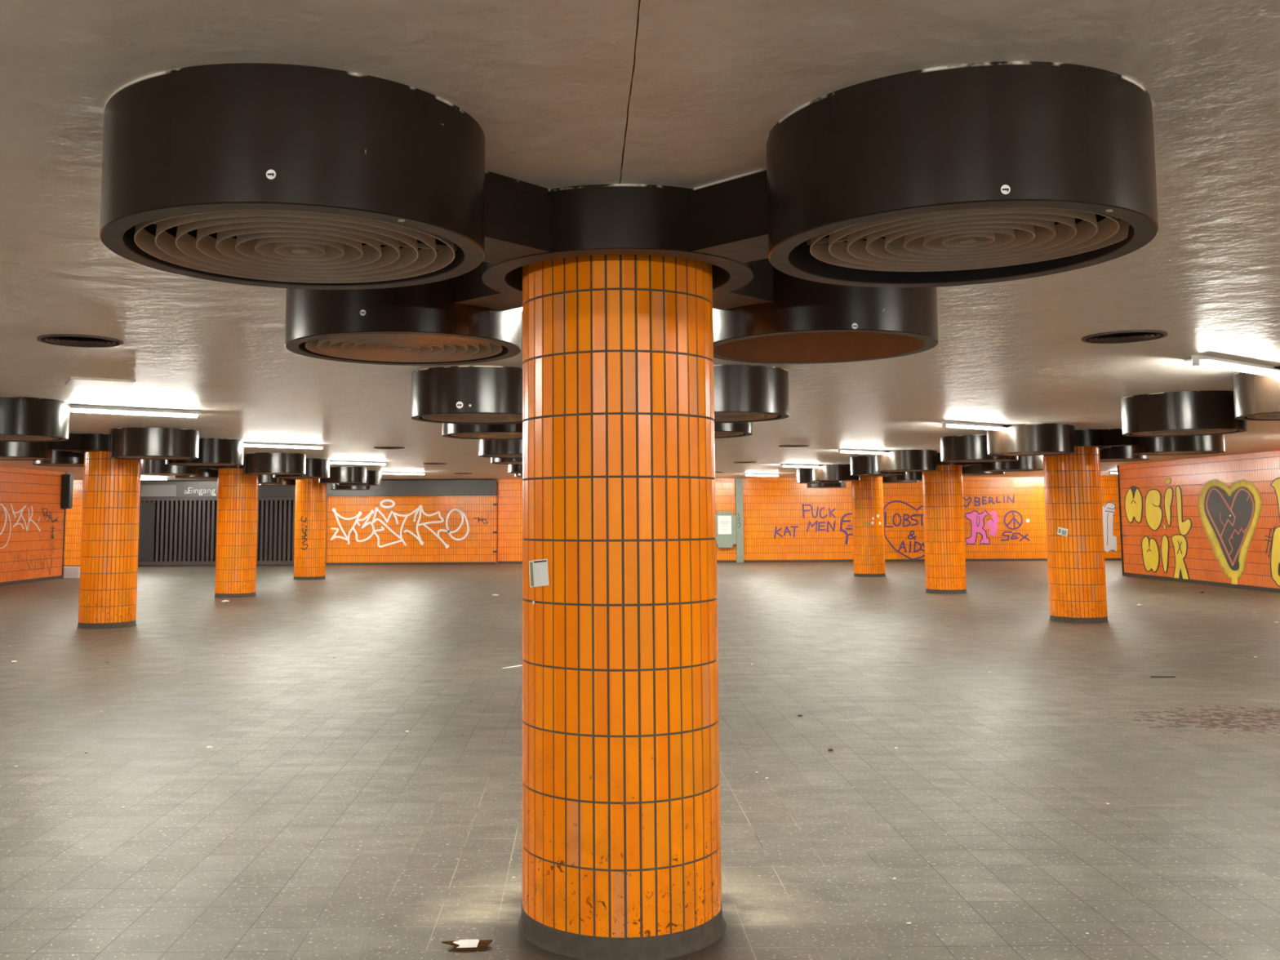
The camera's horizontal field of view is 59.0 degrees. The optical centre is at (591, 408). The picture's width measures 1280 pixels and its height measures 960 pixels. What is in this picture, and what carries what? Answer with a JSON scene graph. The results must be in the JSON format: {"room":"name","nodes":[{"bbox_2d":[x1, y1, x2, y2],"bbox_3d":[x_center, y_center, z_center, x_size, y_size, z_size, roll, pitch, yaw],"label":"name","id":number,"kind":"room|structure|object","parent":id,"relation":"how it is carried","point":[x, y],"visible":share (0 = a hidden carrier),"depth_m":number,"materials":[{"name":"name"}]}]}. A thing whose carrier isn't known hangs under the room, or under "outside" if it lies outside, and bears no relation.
{"room":"underground pedestrian passage","nodes":[
{"label":"underground pedestrian passage","id":0,"kind":"room"},
{"bbox_2d":[0,466,66,582],"bbox_3d":[-14.803,1.525,13.238,0.356,2.955,37.089,0,-5,0],"label":"wall","id":1,"kind":"structure","parent":0,"point":[32,515],"depth_m":29.68,"materials":[{"name":"orange tile"}]},
{"bbox_2d":[0,575,62,586],"bbox_3d":[-14.614,2.951,13.060,0.020,0.079,37.000,0,-5,0],"label":"baseboard","id":2,"kind":"structure","parent":1,"relation":"attached to","point":[59,576],"depth_m":29.66,"materials":[{"name":"black stone"}]},
{"bbox_2d":[62,471,67,577],"bbox_3d":[-14.913,3.263,31.636,0.380,2.955,0.050,0,-5,0],"label":"trim","id":3,"kind":"structure","parent":1,"relation":"attached to","point":[66,472],"depth_m":31.57,"materials":[{"name":"brown metal"}]},
{"bbox_2d":[61,474,73,508],"bbox_3d":[-14.626,2.317,31.551,0.220,0.960,0.262,0,-5,0],"label":"wall speaker","id":4,"kind":"object","parent":1,"relation":"attached to","point":[67,479],"visible":1,"depth_m":31.45,"materials":[{"name":"black plastic"}]},
{"bbox_2d":[61,475,69,506],"bbox_3d":[-14.626,2.306,31.431,0.180,0.860,0.022,0,-5,0],"label":"speaker grille","id":5,"kind":"object","parent":4,"relation":"attached to","point":[65,479],"depth_m":31.43,"materials":[{"name":"black"}]},
{"bbox_2d":[63,480,82,565],"bbox_3d":[-18.834,3.917,38.356,5.500,2.955,0.400,0,-5,0],"label":"wall","id":6,"kind":"structure","parent":0,"point":[73,538],"depth_m":38.15,"materials":[{"name":"orange tile"}]},
{"bbox_2d":[144,482,497,561],"bbox_3d":[-12.513,4.342,43.176,18.200,2.955,0.400,0,-5,0],"label":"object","id":7,"kind":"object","parent":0,"point":[273,507],"depth_m":42.94,"materials":[{"name":"black metal"}]},
{"bbox_2d":[326,495,497,564],"bbox_3d":[-6.222,4.235,39.578,5.946,2.430,0.560,0,-5,0],"label":"wall","id":8,"kind":"structure","parent":0,"point":[422,528],"depth_m":39.35,"materials":[{"name":"orange tile"}]},
{"bbox_2d":[137,496,327,565],"bbox_3d":[-12.468,4.256,39.317,6.548,2.360,0.100,0,-5,0],"label":"gate","id":9,"kind":"object","parent":8,"relation":"attached to","point":[147,509],"visible":0.6,"depth_m":39.29,"materials":[{"name":"brown metal"}]},
{"bbox_2d":[140,480,497,497],"bbox_3d":[-9.533,2.808,39.590,12.433,0.545,0.524,0,-5,0],"label":"trim","id":10,"kind":"structure","parent":8,"relation":"attached to","point":[388,487],"depth_m":39.35,"materials":[{"name":"grey metal"}]},
{"bbox_2d":[326,561,496,564],"bbox_3d":[-6.245,5.384,39.238,5.886,0.079,0.020,0,-5,0],"label":"baseboard","id":11,"kind":"structure","parent":8,"relation":"attached to","point":[486,562],"depth_m":39.23,"materials":[{"name":"black stone"}]},
{"bbox_2d":[0,560,1279,959],"bbox_3d":[0.041,3.578,18.966,44.000,0.200,49.300,0,-5,0],"label":"floor","id":12,"kind":"structure","parent":0,"point":[312,825],"depth_m":7.47,"materials":[{"name":"tile"}]},
{"bbox_2d":[63,566,79,577],"bbox_3d":[-14.694,4.618,31.876,0.750,0.300,0.620,0,-5,0],"label":"granite block","id":13,"kind":"object","parent":12,"relation":"on","point":[68,571],"visible":0.43,"depth_m":31.57,"materials":[{"name":"grey stone"}]},
{"bbox_2d":[76,450,141,628],"bbox_3d":[-7.524,1.910,17.699,0.858,2.955,0.861,5,-7,-43],"label":"tiled column","id":14,"kind":"structure","parent":12,"relation":"on","point":[111,496],"depth_m":17.36,"materials":[{"name":"orange tile"}]},
{"bbox_2d":[214,468,258,597],"bbox_3d":[-7.563,2.521,24.159,0.858,2.955,0.861,-1,-5,4],"label":"tiled column","id":15,"kind":"structure","parent":12,"relation":"on","point":[237,491],"depth_m":23.82,"materials":[{"name":"orange tile"}]},
{"bbox_2d":[293,478,326,580],"bbox_3d":[-7.603,3.131,30.619,0.861,2.955,0.858,2,-6,-22],"label":"tiled column","id":16,"kind":"structure","parent":12,"relation":"on","point":[310,501],"depth_m":30.28,"materials":[{"name":"orange tile"}]},
{"bbox_2d":[441,938,492,951],"bbox_3d":[-0.484,2.089,4.412,0.197,0.026,0.081,0,-5,-4],"label":"shard","id":17,"kind":"object","parent":12,"relation":"on","point":[459,944],"visible":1,"depth_m":4.39,"materials":[{"name":"brown glass"}]},
{"bbox_2d":[502,664,522,668],"bbox_3d":[-0.858,2.879,12.611,0.060,0.004,0.367,-5,-7,39],"label":"paper strip","id":18,"kind":"object","parent":12,"relation":"on","point":[521,664],"visible":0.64,"depth_m":12.60,"materials":[{"name":"white paper"}]},
{"bbox_2d":[518,254,726,959],"bbox_3d":[0.120,0.657,4.828,0.858,2.955,0.861,0,-5,0],"label":"tiled column","id":19,"kind":"structure","parent":12,"relation":"on","point":[621,820],"depth_m":4.47,"materials":[{"name":"orange tile"}]},
{"bbox_2d":[734,478,743,562],"bbox_3d":[5.222,3.940,39.811,0.250,2.950,0.179,0,-5,0],"label":"steel post","id":20,"kind":"object","parent":12,"relation":"on","point":[738,482],"visible":1,"depth_m":39.73,"materials":[{"name":"grey metal"}]},
{"bbox_2d":[851,475,885,577],"bbox_3d":[7.529,3.067,30.718,0.858,2.955,0.861,2,-6,-25],"label":"tiled column","id":21,"kind":"structure","parent":12,"relation":"on","point":[868,515],"depth_m":30.37,"materials":[{"name":"orange tile"}]},
{"bbox_2d":[922,465,967,594],"bbox_3d":[7.568,2.456,24.257,0.861,2.955,0.858,-3,-6,30],"label":"tiled column","id":22,"kind":"structure","parent":12,"relation":"on","point":[942,489],"depth_m":23.91,"materials":[{"name":"orange tile"}]},
{"bbox_2d":[1043,446,1108,623],"bbox_3d":[7.607,1.845,17.797,0.858,2.955,0.861,2,-6,-22],"label":"tiled column","id":23,"kind":"structure","parent":12,"relation":"on","point":[1075,546],"depth_m":17.46,"materials":[{"name":"orange tile"}]},
{"bbox_2d":[1150,675,1175,677],"bbox_3d":[5.841,2.740,11.545,0.247,0.012,0.013,-1,-5,4],"label":"twig","id":24,"kind":"object","parent":12,"relation":"on","point":[1150,676],"visible":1,"depth_m":11.54,"materials":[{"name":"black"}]},
{"bbox_2d":[0,0,1279,482],"bbox_3d":[0.026,0.436,19.262,44.000,0.200,49.300,0,-5,0],"label":"ceiling","id":25,"kind":"structure","parent":0,"point":[689,94],"depth_m":4.22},
{"bbox_2d":[0,395,70,441],"bbox_3d":[-7.491,0.025,11.309,3.410,0.404,3.446,0,-5,0],"label":"duct","id":26,"kind":"object","parent":25,"relation":"attached to","point":[22,419],"visible":1,"depth_m":12.07,"materials":[{"name":"black metal"}]},
{"bbox_2d":[0,435,58,440],"bbox_3d":[-6.405,0.287,12.406,1.026,0.066,1.026,3,-6,-31],"label":"grille","id":27,"kind":"object","parent":26,"relation":"attached to","point":[2,437],"depth_m":12.56,"materials":[{"name":"beige metal"}]},
{"bbox_2d":[36,333,123,347],"bbox_3d":[-3.687,-0.486,8.167,0.570,0.014,0.570,0,-5,0],"label":"ceiling vent","id":28,"kind":"object","parent":25,"relation":"in","point":[63,340],"visible":1,"depth_m":8.15,"materials":[{"name":"brown metal"}]},
{"bbox_2d":[65,376,135,387],"bbox_3d":[-4.611,-0.245,10.616,0.560,0.025,0.560,3,-6,-29],"label":"ceiling hatch","id":29,"kind":"object","parent":25,"relation":"attached to","point":[72,380],"visible":1,"depth_m":10.51,"materials":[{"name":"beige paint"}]},
{"bbox_2d":[0,426,244,466],"bbox_3d":[-7.530,0.636,17.769,3.410,0.404,3.446,0,-5,0],"label":"duct","id":30,"kind":"object","parent":25,"relation":"attached to","point":[178,446],"visible":0.96,"depth_m":16.66,"materials":[{"name":"black metal"}]},
{"bbox_2d":[0,456,43,459],"bbox_3d":[-8.615,0.698,16.642,1.026,0.066,1.026,0,-5,0],"label":"grille","id":31,"kind":"object","parent":30,"relation":"attached to","point":[1,457],"depth_m":16.71,"materials":[{"name":"beige metal"}]},
{"bbox_2d":[41,463,84,466],"bbox_3d":[-8.628,0.907,18.852,1.026,0.066,1.026,-1,-5,9],"label":"grille","id":32,"kind":"object","parent":30,"relation":"attached to","point":[44,464],"depth_m":18.89,"materials":[{"name":"beige metal"}]},
{"bbox_2d":[116,456,190,459],"bbox_3d":[-6.431,0.689,16.656,1.026,0.066,1.026,4,-7,-40],"label":"grille","id":33,"kind":"object","parent":30,"relation":"attached to","point":[117,457],"depth_m":16.84,"materials":[{"name":"beige metal"}]},
{"bbox_2d":[172,462,235,465],"bbox_3d":[-6.444,0.898,18.866,1.026,0.066,1.026,3,-6,-31],"label":"grille","id":34,"kind":"object","parent":30,"relation":"attached to","point":[173,464],"depth_m":18.90,"materials":[{"name":"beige metal"}]},
{"bbox_2d":[70,404,201,418],"bbox_3d":[-5.338,0.039,13.270,1.460,0.084,0.176,4,-7,-36],"label":"ceiling light","id":35,"kind":"object","parent":25,"relation":"attached to","point":[73,408],"visible":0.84,"depth_m":13.22,"materials":[{"name":"white plastic"}]},
{"bbox_2d":[140,477,168,479],"bbox_3d":[-14.326,2.248,36.181,1.460,0.084,0.176,2,-6,-21],"label":"ceiling light","id":36,"kind":"object","parent":25,"relation":"attached to","point":[141,478],"visible":0.61,"depth_m":36.27,"materials":[{"name":"white plastic"}]},
{"bbox_2d":[140,452,329,479],"bbox_3d":[-7.569,1.246,24.229,3.410,0.404,3.446,0,-5,0],"label":"duct","id":37,"kind":"object","parent":25,"relation":"attached to","point":[278,464],"visible":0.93,"depth_m":22.77,"materials":[{"name":"black metal"}]},
{"bbox_2d":[140,473,191,475],"bbox_3d":[-8.654,1.309,23.102,1.026,0.066,1.026,0,-5,0],"label":"grille","id":38,"kind":"object","parent":37,"relation":"attached to","point":[140,473],"depth_m":23.17,"materials":[{"name":"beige metal"}]},
{"bbox_2d":[182,477,217,478],"bbox_3d":[-8.667,1.518,25.312,1.026,0.066,1.026,-1,-5,9],"label":"grille","id":39,"kind":"object","parent":37,"relation":"attached to","point":[183,477],"depth_m":25.48,"materials":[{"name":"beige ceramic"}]},
{"bbox_2d":[250,472,300,474],"bbox_3d":[-6.470,1.300,23.116,1.026,0.066,1.026,4,-7,-40],"label":"grille","id":40,"kind":"object","parent":37,"relation":"attached to","point":[251,473],"depth_m":23.21,"materials":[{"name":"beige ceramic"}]},
{"bbox_2d":[278,476,322,478],"bbox_3d":[-6.483,1.508,25.326,1.026,0.066,1.026,3,-6,-31],"label":"grille","id":41,"kind":"object","parent":37,"relation":"attached to","point":[278,477],"depth_m":25.55,"materials":[{"name":"beige metal"}]},
{"bbox_2d":[244,441,324,449],"bbox_3d":[-5.377,0.650,19.730,1.460,0.084,0.176,4,-7,-36],"label":"ceiling light","id":42,"kind":"object","parent":25,"relation":"attached to","point":[320,446],"visible":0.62,"depth_m":19.71,"materials":[{"name":"white plastic"}]},
{"bbox_2d":[257,466,381,486],"bbox_3d":[-7.609,1.857,30.689,3.410,0.404,3.446,0,-5,0],"label":"duct","id":43,"kind":"object","parent":25,"relation":"attached to","point":[340,475],"visible":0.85,"depth_m":29.28,"materials":[{"name":"black metal"}]},
{"bbox_2d":[263,484,295,485],"bbox_3d":[-8.706,2.128,31.772,1.026,0.066,1.026,-1,-5,9],"label":"grille","id":44,"kind":"object","parent":43,"relation":"attached to","point":[264,485],"depth_m":31.81,"materials":[{"name":"beige metal"}]},
{"bbox_2d":[322,482,361,483],"bbox_3d":[-6.509,1.910,29.576,1.026,0.066,1.026,4,-7,-40],"label":"grille","id":45,"kind":"object","parent":43,"relation":"attached to","point":[322,482],"depth_m":29.71,"materials":[{"name":"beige metal"}]},
{"bbox_2d":[344,484,373,485],"bbox_3d":[-6.522,2.119,31.786,1.026,0.066,1.026,3,-6,-31],"label":"grille","id":46,"kind":"object","parent":43,"relation":"attached to","point":[344,485],"depth_m":32.10,"materials":[{"name":"beige metal"}]},
{"bbox_2d":[330,483,369,489],"bbox_3d":[-7.640,2.376,35.858,1.226,0.404,1.226,0,-5,0],"label":"drum","id":47,"kind":"object","parent":25,"relation":"attached to","point":[333,486],"visible":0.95,"depth_m":35.36,"materials":[{"name":"black metal"}]},
{"bbox_2d":[329,460,387,465],"bbox_3d":[-5.416,1.260,26.190,1.460,0.084,0.176,4,-7,-36],"label":"ceiling light","id":48,"kind":"object","parent":25,"relation":"attached to","point":[341,462],"visible":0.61,"depth_m":26.16,"materials":[{"name":"white plastic"}]},
{"bbox_2d":[373,446,404,448],"bbox_3d":[-3.765,0.736,21.087,0.570,0.014,0.570,0,-5,0],"label":"ceiling vent","id":49,"kind":"object","parent":25,"relation":"in","point":[376,447],"visible":1,"depth_m":21.00,"materials":[{"name":"brown metal"}]},
{"bbox_2d":[381,471,425,475],"bbox_3d":[-5.455,1.871,32.650,1.460,0.084,0.176,4,-7,-36],"label":"ceiling light","id":50,"kind":"object","parent":25,"relation":"attached to","point":[382,472],"visible":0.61,"depth_m":32.66,"materials":[{"name":"white plastic"}]},
{"bbox_2d":[423,462,446,464],"bbox_3d":[-3.804,1.346,27.548,0.570,0.014,0.570,0,-5,0],"label":"ceiling vent","id":51,"kind":"object","parent":25,"relation":"in","point":[424,463],"visible":1,"depth_m":27.54,"materials":[{"name":"brown metal"}]},
{"bbox_2d":[455,472,471,474],"bbox_3d":[-3.843,1.957,34.008,0.570,0.014,0.570,0,-5,0],"label":"ceiling vent","id":52,"kind":"object","parent":25,"relation":"in","point":[455,473],"visible":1,"depth_m":33.98,"materials":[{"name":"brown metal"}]},
{"bbox_2d":[478,439,522,464],"bbox_3d":[0.036,0.603,17.818,3.410,0.404,3.446,0,-5,0],"label":"duct","id":53,"kind":"object","parent":25,"relation":"attached to","point":[500,451],"visible":0.17,"depth_m":16.26,"materials":[{"name":"black metal"}]},
{"bbox_2d":[484,453,522,457],"bbox_3d":[-1.049,0.666,16.691,1.026,0.066,1.026,0,-5,0],"label":"grille","id":54,"kind":"object","parent":53,"relation":"attached to","point":[490,455],"depth_m":16.77,"materials":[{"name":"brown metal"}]},
{"bbox_2d":[498,461,522,464],"bbox_3d":[-1.062,0.875,18.901,1.026,0.066,1.026,-1,-5,9],"label":"grille","id":55,"kind":"object","parent":53,"relation":"attached to","point":[500,462],"depth_m":19.06,"materials":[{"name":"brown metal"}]},
{"bbox_2d":[507,464,522,476],"bbox_3d":[-0.004,1.214,24.278,3.410,0.404,3.446,0,-5,0],"label":"duct","id":56,"kind":"object","parent":25,"relation":"attached to","point":[517,469],"visible":0.06,"depth_m":22.83,"materials":[{"name":"black metal"}]},
{"bbox_2d":[410,364,789,439],"bbox_3d":[0.075,-0.007,11.357,3.410,0.404,3.448,0,-5,0],"label":"duct","id":57,"kind":"object","parent":25,"relation":"attached to","point":[485,402],"visible":0.7,"depth_m":9.74,"materials":[{"name":"black metal"}]},
{"bbox_2d":[422,413,522,422],"bbox_3d":[-1.010,0.055,10.231,1.026,0.066,1.026,0,-5,0],"label":"grille","id":58,"kind":"object","parent":57,"relation":"attached to","point":[426,417],"depth_m":10.33,"materials":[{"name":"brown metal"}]},
{"bbox_2d":[451,432,522,438],"bbox_3d":[-1.023,0.264,12.441,1.026,0.066,1.026,-1,-5,9],"label":"grille","id":59,"kind":"object","parent":57,"relation":"attached to","point":[455,435],"depth_m":12.55,"materials":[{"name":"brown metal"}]},
{"bbox_2d":[714,431,743,437],"bbox_3d":[1.161,0.255,12.455,1.026,0.066,1.026,3,-6,-31],"label":"grille","id":60,"kind":"object","parent":57,"relation":"attached to","point":[717,434],"depth_m":12.59,"materials":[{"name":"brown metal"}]},
{"bbox_2d":[713,412,777,422],"bbox_3d":[1.174,0.046,10.245,1.026,0.066,1.026,4,-7,-40],"label":"grille","id":61,"kind":"object","parent":57,"relation":"attached to","point":[718,416],"depth_m":10.34,"materials":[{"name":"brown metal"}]},
{"bbox_2d":[99,61,1158,365],"bbox_3d":[0.114,-0.617,4.896,3.410,0.406,3.450,0,-5,0],"label":"duct","id":62,"kind":"object","parent":25,"relation":"attached to","point":[389,238],"visible":0.98,"depth_m":3.51,"materials":[{"name":"black metal"}]},
{"bbox_2d":[133,208,457,283],"bbox_3d":[-0.970,-0.555,3.771,1.026,0.066,1.026,0,-5,0],"label":"grille","id":63,"kind":"object","parent":62,"relation":"attached to","point":[270,246],"depth_m":3.77,"materials":[{"name":"beige metal"}]},
{"bbox_2d":[305,333,502,362],"bbox_3d":[-0.984,-0.346,5.981,1.026,0.066,1.026,-1,-5,9],"label":"grille","id":64,"kind":"object","parent":62,"relation":"attached to","point":[365,348],"depth_m":6.06,"materials":[{"name":"beige metal"}]},
{"bbox_2d":[807,206,1129,271],"bbox_3d":[1.242,-0.582,3.726,1.026,0.066,1.026,3,-5,-40],"label":"grille","id":65,"kind":"object","parent":62,"relation":"attached to","point":[935,238],"depth_m":3.76,"materials":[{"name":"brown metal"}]},
{"bbox_2d":[733,461,756,462],"bbox_3d":[3.756,1.314,27.596,0.570,0.014,0.570,0,-5,0],"label":"ceiling vent","id":66,"kind":"object","parent":25,"relation":"in","point":[738,461],"visible":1,"depth_m":27.60,"materials":[{"name":"brown metal"}]},
{"bbox_2d":[744,473,779,476],"bbox_3d":[5.368,2.087,35.497,1.460,0.084,0.176,4,-7,-36],"label":"ceiling light","id":67,"kind":"object","parent":25,"relation":"attached to","point":[745,474],"visible":1,"depth_m":35.45,"materials":[{"name":"white plastic"}]},
{"bbox_2d":[778,444,809,447],"bbox_3d":[3.795,0.703,21.136,0.570,0.014,0.570,0,-5,0],"label":"ceiling vent","id":68,"kind":"object","parent":25,"relation":"in","point":[782,446],"visible":1,"depth_m":21.11,"materials":[{"name":"brown metal"}]},
{"bbox_2d":[780,463,818,467],"bbox_3d":[5.407,1.476,29.037,1.460,0.084,0.176,4,-7,-36],"label":"ceiling light","id":69,"kind":"object","parent":25,"relation":"attached to","point":[781,464],"visible":1,"depth_m":28.94,"materials":[{"name":"white plastic"}]},
{"bbox_2d":[807,480,846,488],"bbox_3d":[7.492,2.311,35.956,1.226,0.404,1.226,0,-5,0],"label":"drum","id":70,"kind":"object","parent":25,"relation":"attached to","point":[843,484],"visible":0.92,"depth_m":35.46,"materials":[{"name":"black metal"}]},
{"bbox_2d":[796,464,922,483],"bbox_3d":[7.523,1.792,30.788,3.410,0.404,3.446,0,-5,0],"label":"duct","id":71,"kind":"object","parent":25,"relation":"attached to","point":[824,473],"visible":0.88,"depth_m":29.34,"materials":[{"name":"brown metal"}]},
{"bbox_2d":[804,482,835,483],"bbox_3d":[6.425,2.063,31.870,1.026,0.066,1.026,-1,-5,9],"label":"grille","id":72,"kind":"object","parent":71,"relation":"attached to","point":[804,482],"depth_m":31.98,"materials":[{"name":"beige metal"}]},
{"bbox_2d":[820,480,855,480],"bbox_3d":[6.439,1.855,29.660,1.026,0.066,1.026,0,-5,0],"label":"grille","id":73,"kind":"object","parent":71,"relation":"attached to","point":[820,480],"depth_m":29.73,"materials":[{"name":"beige metal"}]},
{"bbox_2d":[835,448,885,454],"bbox_3d":[5.446,0.866,22.576,1.460,0.084,0.176,4,-7,-36],"label":"ceiling light","id":74,"kind":"object","parent":25,"relation":"attached to","point":[839,451],"visible":1,"depth_m":22.48,"materials":[{"name":"white plastic"}]},
{"bbox_2d":[850,449,1043,475],"bbox_3d":[7.562,1.181,24.327,3.410,0.404,3.446,0,-5,0],"label":"duct","id":75,"kind":"object","parent":25,"relation":"attached to","point":[893,462],"visible":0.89,"depth_m":22.86,"materials":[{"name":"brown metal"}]},
{"bbox_2d":[857,474,898,475],"bbox_3d":[6.464,1.453,25.410,1.026,0.066,1.026,-1,-5,9],"label":"grille","id":76,"kind":"object","parent":75,"relation":"attached to","point":[857,474],"depth_m":25.54,"materials":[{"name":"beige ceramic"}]},
{"bbox_2d":[884,470,931,471],"bbox_3d":[6.478,1.244,23.200,1.026,0.066,1.026,0,-5,0],"label":"grille","id":77,"kind":"object","parent":75,"relation":"attached to","point":[884,470],"depth_m":23.45,"materials":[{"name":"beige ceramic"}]},
{"bbox_2d":[962,473,999,475],"bbox_3d":[8.648,1.444,25.424,1.026,0.066,1.026,3,-6,-31],"label":"grille","id":78,"kind":"object","parent":75,"relation":"attached to","point":[962,473],"depth_m":25.49,"materials":[{"name":"beige metal"}]},
{"bbox_2d":[986,469,1039,471],"bbox_3d":[8.662,1.235,23.214,1.026,0.066,1.026,4,-7,-40],"label":"grille","id":79,"kind":"object","parent":75,"relation":"attached to","point":[986,469],"depth_m":23.37,"materials":[{"name":"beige metal"}]},
{"bbox_2d":[938,421,1006,431],"bbox_3d":[5.485,0.255,16.116,1.460,0.084,0.176,4,-7,-36],"label":"ceiling light","id":80,"kind":"object","parent":25,"relation":"attached to","point":[944,424],"visible":1,"depth_m":16.00,"materials":[{"name":"white plastic"}]},
{"bbox_2d":[940,423,1225,462],"bbox_3d":[7.601,0.571,17.867,3.410,0.404,3.446,0,-5,0],"label":"duct","id":81,"kind":"object","parent":25,"relation":"attached to","point":[1014,441],"visible":0.93,"depth_m":16.64,"materials":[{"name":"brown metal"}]},
{"bbox_2d":[948,459,1011,462],"bbox_3d":[6.504,0.842,18.950,1.026,0.066,1.026,-1,-5,9],"label":"grille","id":82,"kind":"object","parent":81,"relation":"attached to","point":[949,460],"depth_m":19.05,"materials":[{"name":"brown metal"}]},
{"bbox_2d":[994,451,1068,455],"bbox_3d":[6.517,0.633,16.740,1.026,0.066,1.026,0,-5,0],"label":"grille","id":83,"kind":"object","parent":81,"relation":"attached to","point":[1000,453],"depth_m":16.79,"materials":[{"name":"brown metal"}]},
{"bbox_2d":[1100,458,1142,461],"bbox_3d":[8.688,0.833,18.964,1.026,0.066,1.026,3,-6,-31],"label":"grille","id":84,"kind":"object","parent":81,"relation":"attached to","point":[1101,460],"depth_m":18.99,"materials":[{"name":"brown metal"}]},
{"bbox_2d":[1140,451,1217,454],"bbox_3d":[8.701,0.624,16.754,1.026,0.066,1.026,4,-7,-40],"label":"grille","id":85,"kind":"object","parent":81,"relation":"attached to","point":[1141,452],"depth_m":16.83,"materials":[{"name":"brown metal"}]},
{"bbox_2d":[1106,471,1117,473],"bbox_3d":[16.581,1.988,35.037,1.460,0.084,0.176,2,-6,-25],"label":"ceiling light","id":86,"kind":"object","parent":25,"relation":"attached to","point":[1108,472],"visible":0.39,"depth_m":34.74,"materials":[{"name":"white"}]},
{"bbox_2d":[1081,329,1168,343],"bbox_3d":[3.873,-0.518,8.216,0.570,0.014,0.570,0,-5,0],"label":"ceiling vent","id":87,"kind":"object","parent":25,"relation":"in","point":[1132,335],"visible":1,"depth_m":8.20,"materials":[{"name":"brown metal"}]},
{"bbox_2d":[1120,366,1279,436],"bbox_3d":[7.641,-0.040,11.407,3.410,0.404,3.446,0,-5,0],"label":"duct","id":88,"kind":"object","parent":25,"relation":"attached to","point":[1254,397],"visible":1,"depth_m":11.93,"materials":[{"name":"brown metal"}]},
{"bbox_2d":[1132,429,1236,435],"bbox_3d":[6.543,0.232,12.490,1.026,0.066,1.026,-1,-5,9],"label":"grille","id":89,"kind":"object","parent":88,"relation":"attached to","point":[1140,432],"depth_m":12.53,"materials":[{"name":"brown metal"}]},
{"bbox_2d":[1247,413,1279,419],"bbox_3d":[6.556,0.023,10.280,1.026,0.066,1.026,0,-5,0],"label":"grille","id":90,"kind":"object","parent":88,"relation":"attached to","point":[1268,415],"depth_m":10.61,"materials":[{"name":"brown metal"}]},
{"bbox_2d":[1184,355,1279,376],"bbox_3d":[5.525,-0.355,9.656,1.460,0.084,0.176,4,-7,-36],"label":"ceiling light","id":91,"kind":"object","parent":25,"relation":"attached to","point":[1197,360],"visible":0.95,"depth_m":9.52,"materials":[{"name":"white plastic"}]},
{"bbox_2d":[497,476,1121,561],"bbox_3d":[9.306,3.947,40.124,25.200,2.955,0.414,0,-5,0],"label":"wall","id":92,"kind":"structure","parent":0,"point":[1005,517],"depth_m":39.93,"materials":[{"name":"orange tile"}]},
{"bbox_2d":[715,511,736,547],"bbox_3d":[4.698,4.259,39.766,0.789,1.270,0.210,0,-5,0],"label":"case","id":93,"kind":"object","parent":92,"relation":"attached to","point":[726,522],"visible":0.95,"depth_m":39.67,"materials":[{"name":"grey paint"}]},
{"bbox_2d":[720,518,729,529],"bbox_3d":[4.690,4.084,39.678,0.349,0.530,0.002,0,-5,0],"label":"print","id":94,"kind":"object","parent":93,"relation":"attached to","point":[724,522],"depth_m":39.68,"materials":[{"name":"white paper"}]},
{"bbox_2d":[497,558,1121,564],"bbox_3d":[9.064,5.360,39.785,24.700,0.079,0.020,0,-5,0],"label":"baseboard","id":95,"kind":"structure","parent":92,"relation":"attached to","point":[1018,559],"depth_m":39.78,"materials":[{"name":"black stone"}]},
{"bbox_2d":[1119,450,1279,588],"bbox_3d":[14.586,1.369,12.754,0.372,3.022,35.740,0,-5,0],"label":"wall","id":96,"kind":"structure","parent":0,"point":[1213,518],"depth_m":26.38,"materials":[{"name":"orange tile"}]},
{"bbox_2d":[1116,465,1124,575],"bbox_3d":[14.479,3.015,30.527,0.390,2.955,0.040,0,-5,0],"label":"trim","id":97,"kind":"structure","parent":96,"relation":"attached to","point":[1117,466],"depth_m":30.51,"materials":[{"name":"black metal"}]},
{"bbox_2d":[1123,572,1279,592],"bbox_3d":[14.419,2.766,12.601,0.020,0.079,35.700,0,-5,0],"label":"baseboard","id":98,"kind":"structure","parent":96,"relation":"attached to","point":[1216,584],"depth_m":26.28,"materials":[{"name":"black stone"}]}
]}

